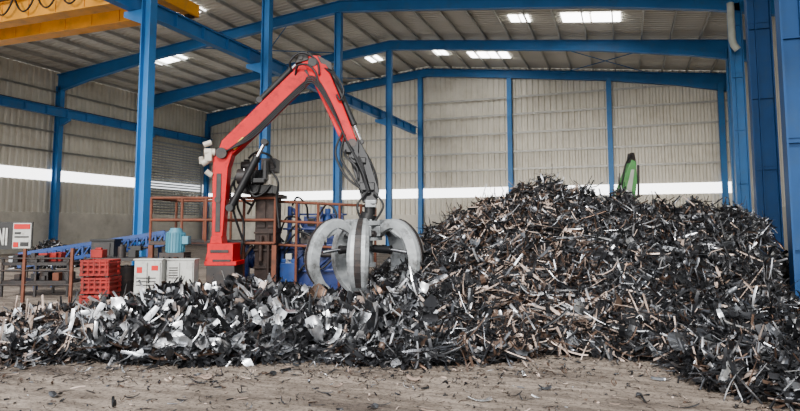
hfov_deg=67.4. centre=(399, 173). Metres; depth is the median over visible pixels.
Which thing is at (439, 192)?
window
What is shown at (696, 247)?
sheet offcut
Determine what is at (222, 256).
crane
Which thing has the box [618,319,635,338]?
metal curl
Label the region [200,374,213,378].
sheet offcut
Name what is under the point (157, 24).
purlin
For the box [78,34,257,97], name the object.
purlin
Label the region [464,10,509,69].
purlin
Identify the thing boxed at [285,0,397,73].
purlin
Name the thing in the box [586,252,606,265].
sheet offcut
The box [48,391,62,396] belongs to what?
sheet offcut
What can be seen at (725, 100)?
beam
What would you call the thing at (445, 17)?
purlin
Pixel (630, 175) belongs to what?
crane
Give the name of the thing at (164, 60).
window
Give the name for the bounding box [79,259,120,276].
crate
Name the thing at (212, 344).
heap
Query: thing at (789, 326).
metal curl
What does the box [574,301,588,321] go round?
sheet offcut
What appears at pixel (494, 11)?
purlin
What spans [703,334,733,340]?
sheet offcut
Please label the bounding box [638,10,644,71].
roof purlin
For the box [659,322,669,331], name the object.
sheet offcut
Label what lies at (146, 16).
steel column
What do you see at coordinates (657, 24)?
ceiling
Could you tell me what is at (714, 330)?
sheet offcut
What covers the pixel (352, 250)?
grapple
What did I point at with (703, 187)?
window
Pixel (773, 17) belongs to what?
wall
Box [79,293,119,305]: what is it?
crate
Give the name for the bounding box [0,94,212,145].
beam
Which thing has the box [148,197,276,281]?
work platform
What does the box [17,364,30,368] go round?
sheet offcut
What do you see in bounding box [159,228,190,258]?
motor
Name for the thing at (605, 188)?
window
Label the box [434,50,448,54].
window
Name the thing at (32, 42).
purlin
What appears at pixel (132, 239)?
conveyor
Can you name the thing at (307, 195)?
window
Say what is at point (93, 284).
crate
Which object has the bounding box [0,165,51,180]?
window
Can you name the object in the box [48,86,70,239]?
steel column
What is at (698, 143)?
beam
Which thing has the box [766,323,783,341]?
metal curl
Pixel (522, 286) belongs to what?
sheet offcut
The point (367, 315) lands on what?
sheet offcut
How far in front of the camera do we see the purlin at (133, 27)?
39.76 m
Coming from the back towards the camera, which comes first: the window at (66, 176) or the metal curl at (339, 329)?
the window at (66, 176)
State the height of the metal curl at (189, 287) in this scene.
0.338 m
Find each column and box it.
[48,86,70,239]
[124,0,157,264]
[202,121,210,234]
[246,0,272,169]
[321,11,342,218]
[375,50,392,245]
[418,77,423,236]
[506,78,512,193]
[606,80,613,195]
[717,82,728,206]
[725,48,735,205]
[727,1,751,214]
[744,0,783,250]
[774,0,799,298]
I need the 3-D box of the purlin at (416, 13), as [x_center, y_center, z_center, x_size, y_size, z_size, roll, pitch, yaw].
[-1.186,-9.637,28.616,0.070,0.200,38.000,-2,-5,20]
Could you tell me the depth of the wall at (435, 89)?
45.38 m
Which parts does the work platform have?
leg, handrail, leg, leg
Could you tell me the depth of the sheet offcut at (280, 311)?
8.21 m
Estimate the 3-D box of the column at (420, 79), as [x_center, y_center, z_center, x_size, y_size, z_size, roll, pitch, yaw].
[1.599,-0.901,46.794,0.540,13.351,0.580,-2,-5,20]
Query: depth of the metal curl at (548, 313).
8.53 m
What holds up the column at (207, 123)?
on the floor
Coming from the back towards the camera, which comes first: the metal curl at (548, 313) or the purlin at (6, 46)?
the purlin at (6, 46)
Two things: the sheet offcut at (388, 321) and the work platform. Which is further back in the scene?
the work platform
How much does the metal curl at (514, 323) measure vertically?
0.222 m
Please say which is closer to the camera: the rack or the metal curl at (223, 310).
the metal curl at (223, 310)
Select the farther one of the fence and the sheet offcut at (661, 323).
the fence
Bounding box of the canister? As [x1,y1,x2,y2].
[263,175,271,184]
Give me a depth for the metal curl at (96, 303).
8.77 m
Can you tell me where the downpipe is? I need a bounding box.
[727,2,740,51]
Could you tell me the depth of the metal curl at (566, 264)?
9.36 m
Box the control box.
[90,239,122,265]
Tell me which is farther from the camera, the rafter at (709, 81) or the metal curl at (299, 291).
the rafter at (709, 81)
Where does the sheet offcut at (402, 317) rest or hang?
on the heap at (212, 344)
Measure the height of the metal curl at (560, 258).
0.181 m
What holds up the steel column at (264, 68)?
on the floor
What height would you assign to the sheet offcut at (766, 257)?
0.186 m
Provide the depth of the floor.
6.26 m
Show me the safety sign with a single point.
(13, 235)
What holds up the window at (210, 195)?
in the wall at (435, 89)
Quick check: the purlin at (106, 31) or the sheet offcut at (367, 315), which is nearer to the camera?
the sheet offcut at (367, 315)
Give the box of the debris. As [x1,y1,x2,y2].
[0,354,797,410]
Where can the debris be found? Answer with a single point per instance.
(621, 360)
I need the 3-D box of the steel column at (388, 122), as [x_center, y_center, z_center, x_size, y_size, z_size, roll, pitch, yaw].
[-1.036,-1.561,39.749,1.260,13.439,0.540,-2,-5,20]
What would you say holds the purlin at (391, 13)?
on the rafter
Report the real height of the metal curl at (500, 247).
0.218 m
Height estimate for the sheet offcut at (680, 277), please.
0.227 m
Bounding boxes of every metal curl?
[85,301,98,321]
[100,306,119,321]
[101,296,107,310]
[111,396,116,406]
[176,286,195,308]
[208,309,225,317]
[237,302,248,310]
[251,309,262,319]
[298,288,305,300]
[319,323,341,343]
[324,302,331,310]
[405,310,414,323]
[413,330,437,346]
[459,242,467,250]
[487,245,502,256]
[513,323,537,339]
[545,301,557,324]
[551,254,563,263]
[555,262,568,277]
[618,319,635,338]
[707,340,733,360]
[716,309,726,325]
[724,239,734,250]
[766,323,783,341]
[786,313,795,330]
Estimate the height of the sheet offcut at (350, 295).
0.372 m
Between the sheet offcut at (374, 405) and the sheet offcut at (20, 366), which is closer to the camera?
the sheet offcut at (374, 405)
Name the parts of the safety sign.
white panel, red panel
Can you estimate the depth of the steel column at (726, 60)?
32.62 m
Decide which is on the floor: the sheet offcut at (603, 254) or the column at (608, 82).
the column at (608, 82)
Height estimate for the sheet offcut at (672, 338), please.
0.188 m
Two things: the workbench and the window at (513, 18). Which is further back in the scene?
the window at (513, 18)
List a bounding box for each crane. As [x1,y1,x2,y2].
[0,0,199,45]
[199,51,383,286]
[617,153,639,197]
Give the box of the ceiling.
[0,0,745,112]
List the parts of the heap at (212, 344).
metal strip, metal strip, metal strip, angle bracket, metal strip, angle bracket, angle bracket, metal strip, punched strip, angle bracket, angle bracket, punched strip, metal strip, metal strip, angle bracket, metal strip, punched strip, metal strip, punched strip, metal strip, punched strip, metal strip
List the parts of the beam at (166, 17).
rail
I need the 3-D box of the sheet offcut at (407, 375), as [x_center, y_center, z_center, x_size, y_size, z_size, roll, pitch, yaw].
[0.156,2.251,6.628,0.187,0.050,0.099,-3,-6,30]
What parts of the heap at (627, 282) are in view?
metal strip, metal strip, angle bracket, angle bracket, punched strip, metal strip, angle bracket, metal strip, metal strip, punched strip, metal strip, metal strip, angle bracket, metal strip, metal strip, metal strip, punched strip, punched strip, angle bracket, punched strip, metal strip, angle bracket, metal strip, angle bracket, punched strip, angle bracket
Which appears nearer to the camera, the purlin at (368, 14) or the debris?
the debris
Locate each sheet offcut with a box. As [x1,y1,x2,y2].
[0,323,13,342]
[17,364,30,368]
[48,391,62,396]
[81,327,106,350]
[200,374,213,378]
[248,307,286,324]
[265,370,275,375]
[293,293,299,305]
[330,307,357,319]
[346,291,353,303]
[354,296,364,303]
[360,311,370,326]
[366,311,397,332]
[367,403,377,408]
[387,320,405,333]
[400,316,424,327]
[404,363,418,368]
[406,374,421,380]
[423,249,436,255]
[441,283,451,295]
[503,243,524,250]
[519,283,546,295]
[538,384,551,389]
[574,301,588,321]
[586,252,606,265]
[626,235,642,250]
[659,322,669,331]
[667,332,700,350]
[676,273,701,285]
[694,245,708,258]
[697,329,723,339]
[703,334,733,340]
[754,249,776,260]
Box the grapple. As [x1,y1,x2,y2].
[304,200,424,296]
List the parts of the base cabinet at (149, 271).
door, door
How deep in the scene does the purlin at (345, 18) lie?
38.86 m
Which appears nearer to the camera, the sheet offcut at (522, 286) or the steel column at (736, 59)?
the sheet offcut at (522, 286)
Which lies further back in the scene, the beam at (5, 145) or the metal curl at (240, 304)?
the beam at (5, 145)
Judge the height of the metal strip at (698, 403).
0.037 m
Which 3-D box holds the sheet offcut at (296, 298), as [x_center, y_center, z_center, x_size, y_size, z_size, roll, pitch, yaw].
[-1.429,2.006,9.024,0.306,0.411,0.269,0,-5,-1]
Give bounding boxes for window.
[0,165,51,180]
[51,171,134,186]
[155,55,187,64]
[208,193,253,199]
[279,191,332,199]
[342,189,417,198]
[366,56,381,61]
[423,187,507,197]
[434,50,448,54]
[467,52,509,57]
[508,15,530,21]
[535,185,608,194]
[560,12,620,21]
[614,182,731,193]
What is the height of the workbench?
1.269 m
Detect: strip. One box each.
[468,396,491,400]
[668,403,699,407]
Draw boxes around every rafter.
[56,0,774,91]
[154,39,746,108]
[206,68,726,126]
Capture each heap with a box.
[0,247,459,371]
[9,237,86,268]
[404,170,799,410]
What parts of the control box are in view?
door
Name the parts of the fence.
post, rail, post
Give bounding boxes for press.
[245,196,376,289]
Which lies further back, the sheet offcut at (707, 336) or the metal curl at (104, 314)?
the metal curl at (104, 314)
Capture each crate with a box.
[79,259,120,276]
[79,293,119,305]
[80,276,121,294]
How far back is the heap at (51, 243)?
24.87 m
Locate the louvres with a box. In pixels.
[151,140,202,215]
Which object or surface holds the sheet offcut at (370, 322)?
on the heap at (212, 344)
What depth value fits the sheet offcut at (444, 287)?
9.71 m
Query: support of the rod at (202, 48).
attached to the ceiling
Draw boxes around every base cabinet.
[133,258,168,295]
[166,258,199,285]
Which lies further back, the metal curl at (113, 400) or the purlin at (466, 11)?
the purlin at (466, 11)
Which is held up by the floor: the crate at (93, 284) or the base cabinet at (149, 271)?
the base cabinet at (149, 271)
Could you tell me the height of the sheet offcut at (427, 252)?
0.145 m
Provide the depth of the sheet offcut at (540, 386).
6.23 m
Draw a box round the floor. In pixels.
[0,245,799,410]
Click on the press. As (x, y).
(292, 254)
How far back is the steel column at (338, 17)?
32.70 m
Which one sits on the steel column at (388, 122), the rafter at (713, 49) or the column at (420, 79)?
the rafter at (713, 49)
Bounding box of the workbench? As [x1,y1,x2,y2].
[86,244,157,295]
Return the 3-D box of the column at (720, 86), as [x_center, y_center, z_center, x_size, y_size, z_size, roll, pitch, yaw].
[21.269,-0.453,39.372,0.540,11.165,0.580,-2,-5,20]
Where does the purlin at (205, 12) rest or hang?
on the rafter
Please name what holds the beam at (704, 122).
attached to the wall at (435, 89)
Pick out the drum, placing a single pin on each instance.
(126, 271)
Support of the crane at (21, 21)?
on the beam at (166, 17)
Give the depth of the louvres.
50.63 m
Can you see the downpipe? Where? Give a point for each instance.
(730, 5)
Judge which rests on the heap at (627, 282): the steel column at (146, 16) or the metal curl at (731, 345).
the metal curl at (731, 345)
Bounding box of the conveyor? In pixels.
[17,230,168,289]
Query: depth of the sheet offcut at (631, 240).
10.67 m
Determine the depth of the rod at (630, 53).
39.44 m
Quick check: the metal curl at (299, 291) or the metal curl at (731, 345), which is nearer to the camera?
the metal curl at (731, 345)
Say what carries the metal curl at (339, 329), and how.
on the heap at (212, 344)
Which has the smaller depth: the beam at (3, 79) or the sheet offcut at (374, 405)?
the sheet offcut at (374, 405)
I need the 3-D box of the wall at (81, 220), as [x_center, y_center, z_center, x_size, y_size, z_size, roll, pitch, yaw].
[-24.332,-1.113,36.611,0.340,12.000,38.100,-2,-5,20]
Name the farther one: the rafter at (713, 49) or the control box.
the rafter at (713, 49)
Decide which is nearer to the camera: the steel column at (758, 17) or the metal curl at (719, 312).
the metal curl at (719, 312)
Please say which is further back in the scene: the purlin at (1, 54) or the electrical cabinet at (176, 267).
the purlin at (1, 54)
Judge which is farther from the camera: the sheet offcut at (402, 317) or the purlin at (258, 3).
the purlin at (258, 3)
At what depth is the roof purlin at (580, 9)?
34.32 m
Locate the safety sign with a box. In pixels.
[0,222,33,277]
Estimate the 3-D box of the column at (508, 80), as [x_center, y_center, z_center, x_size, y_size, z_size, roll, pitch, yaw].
[8.156,-0.784,44.323,0.540,12.688,0.580,-2,-5,20]
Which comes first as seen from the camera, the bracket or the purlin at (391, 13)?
the bracket
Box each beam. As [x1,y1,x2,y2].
[0,78,137,111]
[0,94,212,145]
[0,122,135,145]
[0,144,135,162]
[104,0,417,134]
[209,141,728,164]
[209,161,729,179]
[210,99,726,134]
[210,120,727,149]
[235,85,674,118]
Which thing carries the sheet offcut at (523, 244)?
on the heap at (627, 282)
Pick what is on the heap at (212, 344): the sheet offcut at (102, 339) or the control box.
the sheet offcut at (102, 339)
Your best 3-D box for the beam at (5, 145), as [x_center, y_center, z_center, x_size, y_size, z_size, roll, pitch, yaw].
[-25.473,-2.037,32.941,0.100,0.140,29.700,-2,-5,20]
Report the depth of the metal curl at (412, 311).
8.21 m
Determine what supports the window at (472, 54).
attached to the ceiling
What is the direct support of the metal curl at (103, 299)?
on the heap at (212, 344)
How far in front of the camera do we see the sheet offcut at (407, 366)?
7.14 m
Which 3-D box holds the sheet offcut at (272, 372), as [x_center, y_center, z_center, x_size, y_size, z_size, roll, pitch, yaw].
[-1.466,2.271,6.812,0.080,0.041,0.152,-1,-5,17]
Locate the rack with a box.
[0,252,86,296]
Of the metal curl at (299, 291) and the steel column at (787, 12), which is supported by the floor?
the steel column at (787, 12)
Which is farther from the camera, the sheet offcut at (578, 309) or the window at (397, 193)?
the window at (397, 193)
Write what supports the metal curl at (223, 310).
on the heap at (212, 344)
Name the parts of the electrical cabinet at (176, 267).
door, door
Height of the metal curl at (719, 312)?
0.243 m
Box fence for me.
[0,248,74,302]
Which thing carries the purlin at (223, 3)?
on the rafter
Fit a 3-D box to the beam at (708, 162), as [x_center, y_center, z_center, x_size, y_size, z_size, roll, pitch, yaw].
[2.150,-0.124,46.771,41.800,0.140,0.130,-2,-5,20]
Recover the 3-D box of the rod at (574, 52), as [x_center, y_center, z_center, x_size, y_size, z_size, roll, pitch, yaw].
[13.247,-7.371,39.077,9.224,0.712,0.056,3,-6,-29]
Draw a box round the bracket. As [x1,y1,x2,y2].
[651,376,665,380]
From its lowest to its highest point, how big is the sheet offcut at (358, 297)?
0.215 m
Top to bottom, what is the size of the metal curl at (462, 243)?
0.188 m
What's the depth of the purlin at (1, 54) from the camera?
40.32 m
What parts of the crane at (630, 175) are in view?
arm, plate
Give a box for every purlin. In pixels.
[0,53,212,112]
[3,45,225,109]
[27,41,239,106]
[52,37,254,103]
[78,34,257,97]
[103,30,259,89]
[129,26,299,94]
[157,24,313,91]
[199,7,347,84]
[214,0,363,81]
[250,0,380,77]
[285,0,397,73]
[318,0,414,70]
[364,12,432,68]
[464,10,509,69]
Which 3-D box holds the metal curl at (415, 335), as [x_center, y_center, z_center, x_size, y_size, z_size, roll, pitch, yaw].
[0.334,2.083,7.547,0.345,0.252,0.080,3,-6,-32]
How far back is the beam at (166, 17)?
24.30 m
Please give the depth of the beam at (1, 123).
40.70 m
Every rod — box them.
[202,48,333,52]
[561,53,631,73]
[574,52,650,73]
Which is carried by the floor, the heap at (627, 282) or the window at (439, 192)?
the heap at (627, 282)
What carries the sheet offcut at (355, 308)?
on the heap at (212, 344)
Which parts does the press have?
oil tank, pump motor, guard rail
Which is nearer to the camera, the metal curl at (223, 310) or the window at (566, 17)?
the metal curl at (223, 310)
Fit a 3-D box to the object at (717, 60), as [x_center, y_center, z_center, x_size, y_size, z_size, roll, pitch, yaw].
[14.269,-8.353,22.703,0.070,0.200,38.000,-2,-5,20]
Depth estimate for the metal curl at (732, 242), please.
10.25 m
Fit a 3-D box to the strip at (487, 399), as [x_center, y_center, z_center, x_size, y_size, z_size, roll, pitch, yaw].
[0.777,2.187,5.835,0.245,0.040,0.054,-1,-5,11]
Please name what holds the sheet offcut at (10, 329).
on the heap at (212, 344)
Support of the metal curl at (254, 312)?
on the heap at (212, 344)
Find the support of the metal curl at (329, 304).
on the heap at (212, 344)
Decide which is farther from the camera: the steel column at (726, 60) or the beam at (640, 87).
the beam at (640, 87)
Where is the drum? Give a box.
[112,265,134,299]
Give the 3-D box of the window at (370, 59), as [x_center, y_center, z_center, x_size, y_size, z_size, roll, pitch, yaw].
[-1.915,-8.451,44.326,0.900,0.098,1.300,-2,-5,20]
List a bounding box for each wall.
[0,57,207,253]
[207,67,732,245]
[744,16,787,255]
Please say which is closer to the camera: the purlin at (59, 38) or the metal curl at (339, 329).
the metal curl at (339, 329)

